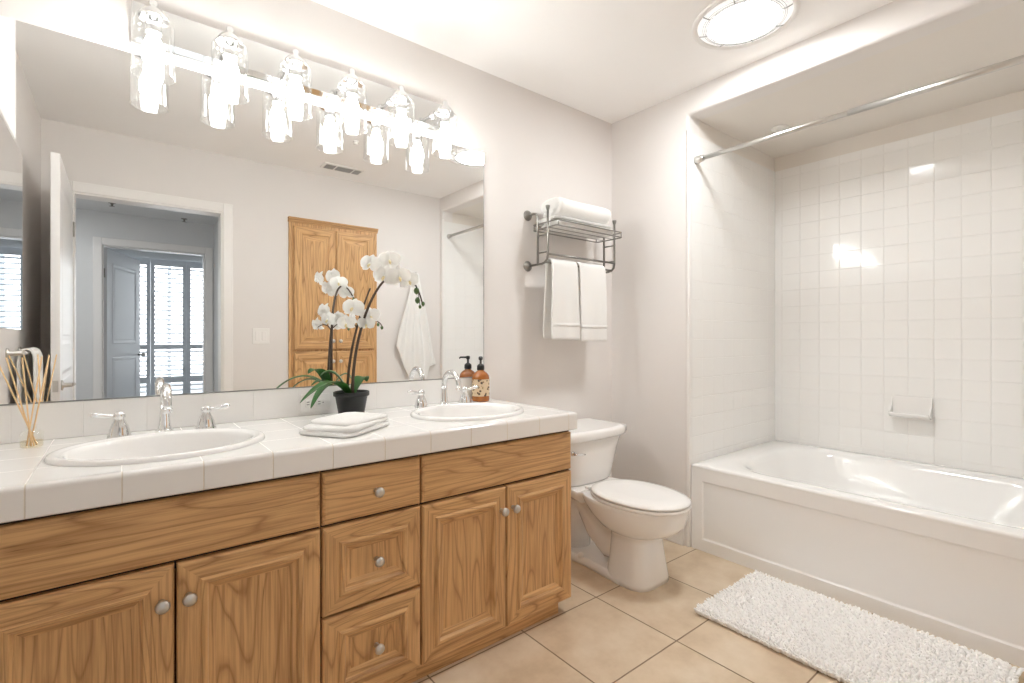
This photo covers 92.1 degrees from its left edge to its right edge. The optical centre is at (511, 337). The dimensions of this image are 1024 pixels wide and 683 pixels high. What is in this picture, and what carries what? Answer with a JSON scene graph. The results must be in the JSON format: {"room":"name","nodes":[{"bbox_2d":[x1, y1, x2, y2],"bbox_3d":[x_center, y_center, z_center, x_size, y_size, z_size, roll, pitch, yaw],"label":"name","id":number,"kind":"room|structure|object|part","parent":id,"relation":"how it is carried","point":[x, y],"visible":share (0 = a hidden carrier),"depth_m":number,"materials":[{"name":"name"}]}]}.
{"room":"bathroom","nodes":[
{"label":"bathroom","id":0,"kind":"room"},
{"bbox_2d":[0,0,611,476],"bbox_3d":[-0.098,-0.103,2.568,3.984,2.447,0.120,0,0,-38],"label":"wall","id":1,"kind":"structure","parent":0,"point":[537,148],"depth_m":2.51,"materials":[{"name":"white paint"}]},
{"bbox_2d":[0,16,483,405],"bbox_3d":[-0.839,-0.362,1.896,1.786,1.108,0.010,0,0,-38],"label":"wall mirror","id":2,"kind":"object","parent":1,"relation":"attached to","point":[155,231],"visible":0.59,"depth_m":1.71,"materials":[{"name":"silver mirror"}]},
{"bbox_2d":[0,377,490,443],"bbox_3d":[-0.822,0.247,1.908,1.828,0.109,0.010,0,0,-38],"label":"backsplash","id":3,"kind":"structure","parent":1,"relation":"attached to","point":[58,420],"depth_m":1.68,"materials":[{"name":"white tile"}]},
{"bbox_2d":[131,0,453,154],"bbox_3d":[-0.723,-0.942,1.872,1.146,0.276,0.191,0,0,-38],"label":"vanity light","id":4,"kind":"object","parent":1,"relation":"attached to","point":[159,33],"visible":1,"depth_m":1.79,"materials":[{"name":"white glass"}]},
{"bbox_3d":[-1.103,-0.882,1.520,0.060,0.110,0.058,0,0,-38],"label":"light bulb","id":5,"kind":"part","parent":4,"relation":"part of","materials":[{"name":"white glass"}]},
{"bbox_3d":[-0.941,-0.882,1.649,0.060,0.110,0.058,0,0,-38],"label":"light bulb","id":6,"kind":"part","parent":4,"relation":"part of","materials":[{"name":"white glass"}]},
{"bbox_3d":[-0.941,-0.894,1.649,0.109,0.178,0.109,0,0,-38],"label":"lamp shade","id":7,"kind":"part","parent":4,"relation":"part of","materials":[{"name":"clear glass"}]},
{"bbox_3d":[-0.815,-1.010,1.823,0.038,0.038,0.097,0,0,-38],"label":"arm","id":8,"kind":"part","parent":4,"relation":"part of","materials":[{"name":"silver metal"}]},
{"bbox_3d":[-0.779,-0.882,1.777,0.060,0.110,0.058,0,0,-38],"label":"light bulb","id":9,"kind":"part","parent":4,"relation":"part of","materials":[{"name":"white glass"}]},
{"bbox_3d":[-0.653,-1.010,1.951,0.038,0.038,0.097,0,0,-38],"label":"arm","id":10,"kind":"part","parent":4,"relation":"part of","materials":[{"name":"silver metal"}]},
{"bbox_3d":[-0.617,-0.882,1.906,0.060,0.110,0.058,0,0,-38],"label":"light bulb","id":11,"kind":"part","parent":4,"relation":"part of","materials":[{"name":"white glass"}]},
{"bbox_3d":[-0.492,-1.010,2.080,0.038,0.038,0.097,0,0,-38],"label":"arm","id":12,"kind":"part","parent":4,"relation":"part of","materials":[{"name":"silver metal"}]},
{"bbox_3d":[-0.456,-0.882,2.035,0.060,0.110,0.058,0,0,-38],"label":"light bulb","id":13,"kind":"part","parent":4,"relation":"part of","materials":[{"name":"white glass"}]},
{"bbox_3d":[-0.330,-1.010,2.209,0.038,0.038,0.097,0,0,-38],"label":"arm","id":14,"kind":"part","parent":4,"relation":"part of","materials":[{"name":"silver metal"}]},
{"bbox_3d":[-0.294,-0.882,2.163,0.060,0.110,0.058,0,0,-38],"label":"light bulb","id":15,"kind":"part","parent":4,"relation":"part of","materials":[{"name":"white glass"}]},
{"bbox_2d":[524,205,621,272],"bbox_3d":[0.357,-0.517,2.706,0.573,0.326,0.230,0,0,-38],"label":"towel rack","id":16,"kind":"object","parent":1,"relation":"attached to","point":[528,215],"visible":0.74,"depth_m":2.62,"materials":[{"name":"grey metal"}]},
{"bbox_3d":[0.137,-0.526,2.567,0.023,0.300,0.167,0,0,-38],"label":"frame","id":17,"kind":"part","parent":16,"relation":"part of","materials":[{"name":"grey metal"}]},
{"bbox_2d":[543,258,579,339],"bbox_3d":[0.263,-0.200,2.591,0.199,0.420,0.090,0,0,-38],"label":"hand towel","id":18,"kind":"object","parent":16,"relation":"hanging from","point":[561,315],"visible":0.99,"depth_m":2.56,"materials":[{"name":"white fabric"}]},
{"bbox_2d":[539,215,613,238],"bbox_3d":[0.353,-0.598,2.681,0.439,0.061,0.177,0,0,-38],"label":"folded towel","id":19,"kind":"object","parent":16,"relation":"on","point":[589,236],"visible":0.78,"depth_m":2.61,"materials":[{"name":"white fabric"}]},
{"bbox_2d":[541,197,610,224],"bbox_3d":[0.351,-0.680,2.686,0.404,0.097,0.168,0,0,-38],"label":"folded towel","id":20,"kind":"object","parent":19,"relation":"on","point":[560,206],"visible":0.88,"depth_m":2.59,"materials":[{"name":"white fabric"}]},
{"bbox_2d":[533,219,621,242],"bbox_3d":[0.364,-0.578,2.687,0.513,0.034,0.191,0,0,-38],"label":"wire shelf","id":21,"kind":"object","parent":16,"relation":"attached to","point":[538,227],"depth_m":2.63,"materials":[{"name":"grey metal"}]},
{"bbox_3d":[0.384,-0.428,2.671,0.517,0.010,0.011,0,0,-38],"label":"rail","id":22,"kind":"part","parent":16,"relation":"part of","materials":[{"name":"grey metal"}]},
{"bbox_2d":[576,262,606,341],"bbox_3d":[0.427,-0.196,2.722,0.220,0.429,0.088,0,0,-38],"label":"hand towel","id":23,"kind":"object","parent":16,"relation":"hanging from","point":[591,277],"visible":0.91,"depth_m":2.69,"materials":[{"name":"white fabric"}]},
{"bbox_3d":[0.542,-0.526,2.889,0.023,0.300,0.167,0,0,-38],"label":"frame","id":24,"kind":"part","parent":16,"relation":"part of","materials":[{"name":"grey metal"}]},
{"bbox_2d":[311,0,894,123],"bbox_3d":[0.202,-1.377,1.383,2.978,0.100,2.310,0,0,-38],"label":"ceiling","id":25,"kind":"structure","parent":0,"point":[610,61],"depth_m":2.20,"materials":[{"name":"white paint"}]},
{"bbox_2d":[692,0,800,49],"bbox_3d":[0.967,-1.319,2.061,0.410,0.016,0.410,0,0,-38],"label":"recessed light","id":26,"kind":"object","parent":25,"relation":"in","point":[723,24],"visible":1,"depth_m":2.05,"materials":[{"name":"white glass"}]},
{"bbox_2d":[412,539,1023,682],"bbox_3d":[0.596,1.180,1.696,3.984,0.120,2.310,0,0,-38],"label":"floor","id":27,"kind":"structure","parent":0,"point":[607,631],"depth_m":1.80,"materials":[{"name":"beige tile"}]},
{"bbox_2d":[0,471,319,682],"bbox_3d":[-0.972,0.748,1.390,0.685,0.744,0.612,0,0,-38],"label":"base cabinet","id":28,"kind":"object","parent":27,"relation":"on","point":[222,584],"visible":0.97,"depth_m":1.17,"materials":[{"name":"brown wood"}]},
{"bbox_3d":[-0.942,0.799,1.078,0.339,0.516,0.027,0,0,-38],"label":"cabinet door","id":29,"kind":"part","parent":28,"relation":"part of","materials":[{"name":"brown wood"}]},
{"bbox_3d":[-0.822,0.717,1.202,0.681,0.682,0.018,0,0,-38],"label":"frame","id":30,"kind":"part","parent":28,"relation":"part of","materials":[{"name":"brown wood"}]},
{"bbox_3d":[-0.813,0.623,1.149,0.031,0.031,0.036,0,0,-38],"label":"knob","id":31,"kind":"part","parent":28,"relation":"part of","materials":[{"name":"silver metal"}]},
{"bbox_3d":[-0.771,0.623,1.182,0.031,0.031,0.036,0,0,-38],"label":"knob","id":32,"kind":"part","parent":28,"relation":"part of","materials":[{"name":"silver metal"}]},
{"bbox_3d":[-0.673,0.799,1.291,0.336,0.516,0.027,0,0,-38],"label":"cabinet door","id":33,"kind":"part","parent":28,"relation":"part of","materials":[{"name":"brown wood"}]},
{"bbox_2d":[0,377,576,522],"bbox_3d":[-0.637,0.282,1.679,1.832,0.179,0.599,0,0,-38],"label":"countertop","id":34,"kind":"structure","parent":28,"relation":"on","point":[30,487],"depth_m":1.47,"materials":[{"name":"white tile"}]},
{"bbox_2d":[0,356,49,445],"bbox_3d":[-1.327,0.176,1.341,0.072,0.250,0.108,0,0,43],"label":"reed diffuser","id":35,"kind":"object","parent":34,"relation":"on","point":[30,436],"visible":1,"depth_m":1.35,"materials":[{"name":"beige wood"}]},
{"bbox_2d":[44,428,264,466],"bbox_3d":[-0.962,0.369,1.374,0.496,0.160,0.396,0,0,-38],"label":"sink basin","id":36,"kind":"object","parent":34,"relation":"in","point":[176,444],"visible":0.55,"depth_m":1.44,"materials":[{"name":"white ceramic"}]},
{"bbox_2d":[89,383,229,437],"bbox_3d":[-1.067,0.220,1.523,0.362,0.164,0.168,0,0,-38],"label":"faucet","id":37,"kind":"object","parent":34,"relation":"on","point":[119,427],"visible":0.91,"depth_m":1.50,"materials":[{"name":"silver metal"}]},
{"bbox_3d":[-1.203,0.261,1.483,0.100,0.081,0.061,0,0,-38],"label":"handle","id":38,"kind":"part","parent":37,"relation":"part of","materials":[{"name":"silver metal"}]},
{"bbox_3d":[-1.065,0.220,1.521,0.055,0.164,0.161,0,0,-38],"label":"spout","id":39,"kind":"part","parent":37,"relation":"part of","materials":[{"name":"silver metal"}]},
{"bbox_3d":[-0.998,0.261,1.647,0.100,0.081,0.061,0,0,-38],"label":"handle","id":40,"kind":"part","parent":37,"relation":"part of","materials":[{"name":"silver metal"}]},
{"bbox_2d":[300,393,328,412],"bbox_3d":[-0.772,0.254,1.936,0.112,0.070,0.009,0,0,-38],"label":"wall outlet","id":41,"kind":"object","parent":34,"relation":"attached to","point":[322,403],"visible":0.84,"depth_m":1.94,"materials":[{"name":"white plastic"}]},
{"bbox_2d":[305,400,313,406],"bbox_3d":[-0.787,0.254,1.921,0.034,0.028,0.003,0,0,-38],"label":"socket","id":42,"kind":"object","parent":41,"relation":"attached to","point":[307,402],"depth_m":1.92,"materials":[{"name":"white plastic"}]},
{"bbox_2d":[316,399,324,405],"bbox_3d":[-0.754,0.254,1.947,0.034,0.028,0.003,0,0,-38],"label":"socket","id":43,"kind":"object","parent":41,"relation":"attached to","point":[319,402],"depth_m":1.95,"materials":[{"name":"white plastic"}]},
{"bbox_2d":[299,412,388,437],"bbox_3d":[-0.543,0.278,1.621,0.198,0.046,0.262,0,0,14],"label":"washcloth","id":44,"kind":"object","parent":34,"relation":"on","point":[346,424],"visible":1,"depth_m":1.55,"materials":[{"name":"white fabric"}]},
{"bbox_2d":[300,251,424,413],"bbox_3d":[-0.551,-0.011,1.877,0.432,0.623,0.240,0,0,-11],"label":"orchid","id":45,"kind":"object","parent":34,"relation":"on","point":[385,267],"visible":1,"depth_m":1.86,"materials":[{"name":"white plant"}]},
{"bbox_3d":[-0.621,-0.062,1.849,0.070,0.056,0.026,0,0,-1],"label":"flower","id":46,"kind":"part","parent":45,"relation":"part of","materials":[{"name":"white plant"}]},
{"bbox_3d":[-0.622,0.254,1.915,0.134,0.095,0.134,0,0,-38],"label":"pot","id":47,"kind":"part","parent":45,"relation":"part of","materials":[{"name":"black plastic"}]},
{"bbox_3d":[-0.609,-0.086,1.892,0.021,0.059,0.076,0,0,-7],"label":"flower","id":48,"kind":"part","parent":45,"relation":"part of","materials":[{"name":"white plant"}]},
{"bbox_3d":[-0.599,-0.118,1.869,0.085,0.067,0.029,0,0,3],"label":"flower","id":49,"kind":"part","parent":45,"relation":"part of","materials":[{"name":"white plant"}]},
{"bbox_3d":[-0.590,0.018,1.897,0.108,0.419,0.012,0,0,17],"label":"flower stem","id":50,"kind":"part","parent":45,"relation":"part of","materials":[{"name":"brown plant"}]},
{"bbox_3d":[-0.556,-0.063,1.888,0.069,0.053,0.029,0,0,-7],"label":"flower","id":51,"kind":"part","parent":45,"relation":"part of","materials":[{"name":"white plant"}]},
{"bbox_3d":[-0.544,-0.090,1.897,0.075,0.061,0.021,0,0,-27],"label":"flower","id":52,"kind":"part","parent":45,"relation":"part of","materials":[{"name":"white plant"}]},
{"bbox_3d":[-0.510,-0.271,1.784,0.079,0.064,0.024,0,0,7],"label":"flower","id":53,"kind":"part","parent":45,"relation":"part of","materials":[{"name":"white plant"}]},
{"bbox_3d":[-0.462,-0.229,1.792,0.085,0.071,0.022,0,0,-2],"label":"flower","id":54,"kind":"part","parent":45,"relation":"part of","materials":[{"name":"white plant"}]},
{"bbox_3d":[-0.482,-0.009,1.875,0.290,0.475,0.051,0,0,8],"label":"flower stem","id":55,"kind":"part","parent":45,"relation":"part of","materials":[{"name":"brown"}]},
{"bbox_3d":[-0.452,-0.288,1.815,0.084,0.068,0.027,0,0,-17],"label":"flower","id":56,"kind":"part","parent":45,"relation":"part of","materials":[{"name":"white plant"}]},
{"bbox_3d":[-0.415,-0.231,1.815,0.089,0.072,0.022,0,0,-21],"label":"flower","id":57,"kind":"part","parent":45,"relation":"part of","materials":[{"name":"white plant"}]},
{"bbox_3d":[-0.387,-0.221,1.843,0.081,0.066,0.023,0,0,-33],"label":"flower","id":58,"kind":"part","parent":45,"relation":"part of","materials":[{"name":"white plant"}]},
{"bbox_2d":[407,370,478,408],"bbox_3d":[-0.271,0.220,2.157,0.362,0.164,0.168,0,0,-38],"label":"faucet","id":59,"kind":"object","parent":34,"relation":"on","point":[421,402],"visible":0.96,"depth_m":2.17,"materials":[{"name":"silver metal"}]},
{"bbox_3d":[-0.407,0.261,2.117,0.100,0.081,0.061,0,0,-38],"label":"handle","id":60,"kind":"part","parent":59,"relation":"part of","materials":[{"name":"silver metal"}]},
{"bbox_3d":[-0.269,0.220,2.154,0.055,0.164,0.161,0,0,-38],"label":"spout","id":61,"kind":"part","parent":59,"relation":"part of","materials":[{"name":"silver metal"}]},
{"bbox_3d":[-0.201,0.261,2.281,0.100,0.081,0.061,0,0,-38],"label":"handle","id":62,"kind":"part","parent":59,"relation":"part of","materials":[{"name":"silver metal"}]},
{"bbox_2d":[410,403,523,420],"bbox_3d":[-0.175,0.369,2.000,0.480,0.160,0.396,0,0,-38],"label":"sink basin","id":63,"kind":"object","parent":34,"relation":"in","point":[457,411],"visible":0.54,"depth_m":2.12,"materials":[{"name":"white ceramic"}]},
{"bbox_2d":[472,356,489,401],"bbox_3d":[-0.150,0.195,2.371,0.085,0.214,0.085,0,0,-38],"label":"soap bottle","id":64,"kind":"object","parent":34,"relation":"on","point":[480,378],"visible":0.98,"depth_m":2.34,"materials":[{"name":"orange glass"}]},
{"bbox_2d":[320,455,419,682],"bbox_3d":[-0.581,0.748,1.701,0.314,0.744,0.612,0,0,-38],"label":"base cabinet","id":65,"kind":"object","parent":27,"relation":"on","point":[370,512],"visible":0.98,"depth_m":1.48,"materials":[{"name":"brown wood"}]},
{"bbox_3d":[-0.417,0.928,1.495,0.309,0.257,0.027,0,0,-38],"label":"drawer","id":66,"kind":"part","parent":65,"relation":"part of","materials":[{"name":"brown wood"}]},
{"bbox_3d":[-0.417,0.667,1.495,0.309,0.252,0.027,0,0,-38],"label":"drawer","id":67,"kind":"part","parent":65,"relation":"part of","materials":[{"name":"brown wood"}]},
{"bbox_3d":[-0.419,0.458,1.498,0.309,0.150,0.020,0,0,-38],"label":"drawer","id":68,"kind":"part","parent":65,"relation":"part of","materials":[{"name":"brown wood"}]},
{"bbox_3d":[-0.399,0.927,1.478,0.031,0.031,0.036,0,0,-38],"label":"knob","id":69,"kind":"part","parent":65,"relation":"part of","materials":[{"name":"silver metal"}]},
{"bbox_3d":[-0.399,0.667,1.478,0.031,0.031,0.036,0,0,-38],"label":"knob","id":70,"kind":"part","parent":65,"relation":"part of","materials":[{"name":"silver metal"}]},
{"bbox_3d":[-0.399,0.460,1.478,0.031,0.031,0.036,0,0,-38],"label":"knob","id":71,"kind":"part","parent":65,"relation":"part of","materials":[{"name":"silver metal"}]},
{"bbox_2d":[417,430,570,679],"bbox_3d":[-0.190,0.748,2.012,0.684,0.744,0.612,0,0,-38],"label":"base cabinet","id":72,"kind":"object","parent":27,"relation":"on","point":[495,518],"visible":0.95,"depth_m":1.76,"materials":[{"name":"brown wood"}]},
{"bbox_3d":[-0.158,0.799,1.701,0.342,0.516,0.027,0,0,-38],"label":"cabinet door","id":73,"kind":"part","parent":72,"relation":"part of","materials":[{"name":"brown wood"}]},
{"bbox_3d":[-0.040,0.717,1.824,0.680,0.682,0.018,0,0,-38],"label":"frame","id":74,"kind":"part","parent":72,"relation":"part of","materials":[{"name":"brown wood"}]},
{"bbox_3d":[-0.028,0.623,1.773,0.031,0.031,0.036,0,0,-38],"label":"knob","id":75,"kind":"part","parent":72,"relation":"part of","materials":[{"name":"silver metal"}]},
{"bbox_3d":[0.013,0.623,1.806,0.031,0.031,0.036,0,0,-38],"label":"knob","id":76,"kind":"part","parent":72,"relation":"part of","materials":[{"name":"silver metal"}]},
{"bbox_3d":[0.110,0.799,1.914,0.332,0.516,0.027,0,0,-38],"label":"cabinet door","id":77,"kind":"part","parent":72,"relation":"part of","materials":[{"name":"brown wood"}]},
{"bbox_2d":[569,418,691,592],"bbox_3d":[0.498,0.792,2.429,0.532,0.655,0.795,0,0,-38],"label":"toilet","id":78,"kind":"object","parent":27,"relation":"on","point":[619,527],"visible":0.94,"depth_m":2.29,"materials":[{"name":"white ceramic"}]},
{"bbox_3d":[0.326,0.567,2.418,0.082,0.024,0.025,0,0,-20],"label":"flush lever","id":79,"kind":"part","parent":78,"relation":"part of","materials":[{"name":"silver metal"}]},
{"bbox_3d":[0.347,0.630,2.619,0.484,0.228,0.294,0,0,-38],"label":"tank","id":80,"kind":"part","parent":78,"relation":"part of","materials":[{"name":"white ceramic"}]},
{"bbox_3d":[0.350,0.490,2.615,0.532,0.051,0.320,0,0,-38],"label":"tank lid","id":81,"kind":"part","parent":78,"relation":"part of","materials":[{"name":"white ceramic"}]},
{"bbox_3d":[0.568,0.937,2.341,0.364,0.366,0.544,0,0,-38],"label":"bowl","id":82,"kind":"part","parent":78,"relation":"part of","materials":[{"name":"white ceramic"}]},
{"bbox_3d":[0.595,0.726,2.308,0.366,0.020,0.482,0,0,-38],"label":"seat lid","id":83,"kind":"part","parent":78,"relation":"part of","materials":[{"name":"white plastic"}]},
{"bbox_3d":[0.595,0.747,2.308,0.368,0.015,0.484,0,0,-38],"label":"seat","id":84,"kind":"part","parent":78,"relation":"part of","materials":[{"name":"white plastic"}]},
{"bbox_2d":[691,440,1023,667],"bbox_3d":[1.823,0.896,2.366,1.003,0.448,1.513,0,0,-38],"label":"bathtub","id":85,"kind":"object","parent":27,"relation":"on","point":[937,550],"visible":1,"depth_m":2.16,"materials":[{"name":"white ceramic"}]},
{"bbox_2d":[692,440,1023,541],"bbox_3d":[1.823,0.852,2.366,1.003,0.360,1.513,0,0,-38],"label":"tub basin","id":86,"kind":"object","parent":85,"relation":"in","point":[776,490],"depth_m":2.43,"materials":[{"name":"white ceramic"}]},
{"bbox_2d":[694,569,1023,682],"bbox_3d":[1.218,1.103,1.827,0.544,0.031,0.899,0,0,-38],"label":"bath mat","id":87,"kind":"object","parent":27,"relation":"on","point":[846,643],"visible":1,"depth_m":1.80,"materials":[{"name":"white fabric"}]},
{"bbox_2d":[699,121,773,170],"bbox_3d":[1.260,-0.103,3.237,1.026,2.447,0.524,0,0,-38],"label":"wall","id":88,"kind":"structure","parent":0,"point":[706,132],"depth_m":2.95,"materials":[{"name":"white paint"}]},
{"bbox_2d":[691,133,774,466],"bbox_3d":[1.353,-0.191,2.970,1.012,1.822,0.008,0,0,-38],"label":"tiled wall","id":89,"kind":"structure","parent":88,"relation":"attached to","point":[733,195],"depth_m":2.91,"materials":[{"name":"white tile"}]},
{"bbox_2d":[612,0,1019,545],"bbox_3d":[1.336,-0.103,2.252,0.120,2.547,2.260,0,0,-38],"label":"wall","id":90,"kind":"structure","parent":0,"point":[649,145],"depth_m":2.76,"materials":[{"name":"white paint"}]},
{"bbox_2d":[663,528,683,545],"bbox_3d":[0.773,1.071,2.854,0.013,0.098,0.492,0,0,-38],"label":"baseboard","id":91,"kind":"structure","parent":90,"relation":"attached to","point":[678,538],"depth_m":2.68,"materials":[{"name":"white paint"}]},
{"bbox_2d":[687,129,690,546],"bbox_3d":[0.949,0.000,2.650,0.020,2.240,0.018,0,0,-38],"label":"trim","id":92,"kind":"structure","parent":90,"relation":"attached to","point":[688,130],"depth_m":2.64,"materials":[{"name":"white paint"}]},
{"bbox_2d":[694,55,1023,163],"bbox_3d":[1.470,-0.965,2.087,0.042,0.042,1.519,0,0,-38],"label":"shower rod","id":93,"kind":"object","parent":90,"relation":"attached to","point":[1018,60],"visible":1,"depth_m":2.01,"materials":[{"name":"silver metal"}]},
{"bbox_2d":[700,0,1023,157],"bbox_3d":[1.862,-1.261,2.399,0.926,0.132,1.535,0,0,-38],"label":"ceiling","id":94,"kind":"structure","parent":0,"point":[995,36],"depth_m":2.39,"materials":[{"name":"white paint"}]},
{"bbox_2d":[771,124,788,132],"bbox_3d":[1.522,-1.183,2.809,0.090,0.024,0.090,0,0,-38],"label":"sprinkler head","id":95,"kind":"object","parent":94,"relation":"attached to","point":[778,128],"visible":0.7,"depth_m":2.79},
{"bbox_2d":[774,90,1023,171],"bbox_3d":[2.264,-0.103,2.719,0.100,2.447,1.535,0,0,-38],"label":"wall","id":96,"kind":"structure","parent":0,"point":[1012,102],"depth_m":2.73,"materials":[{"name":"white paint"}]},
{"bbox_2d":[775,109,1023,477],"bbox_3d":[2.224,-0.191,2.682,0.008,1.822,1.527,0,0,-38],"label":"tiled wall","id":97,"kind":"structure","parent":96,"relation":"attached to","point":[899,265],"depth_m":2.73,"materials":[{"name":"white tile"}]},
{"bbox_2d":[888,395,932,419],"bbox_3d":[2.164,0.380,2.687,0.080,0.120,0.180,0,0,-38],"label":"soap dish","id":98,"kind":"object","parent":97,"relation":"attached to","point":[900,406],"visible":1,"depth_m":2.69,"materials":[{"name":"white ceramic"}]},
{"bbox_2d":[888,411,931,419],"bbox_3d":[2.159,0.422,2.683,0.068,0.032,0.174,0,0,-38],"label":"tray","id":99,"kind":"object","parent":98,"relation":"on","point":[926,415],"depth_m":2.67,"materials":[{"name":"white ceramic"}]}
]}

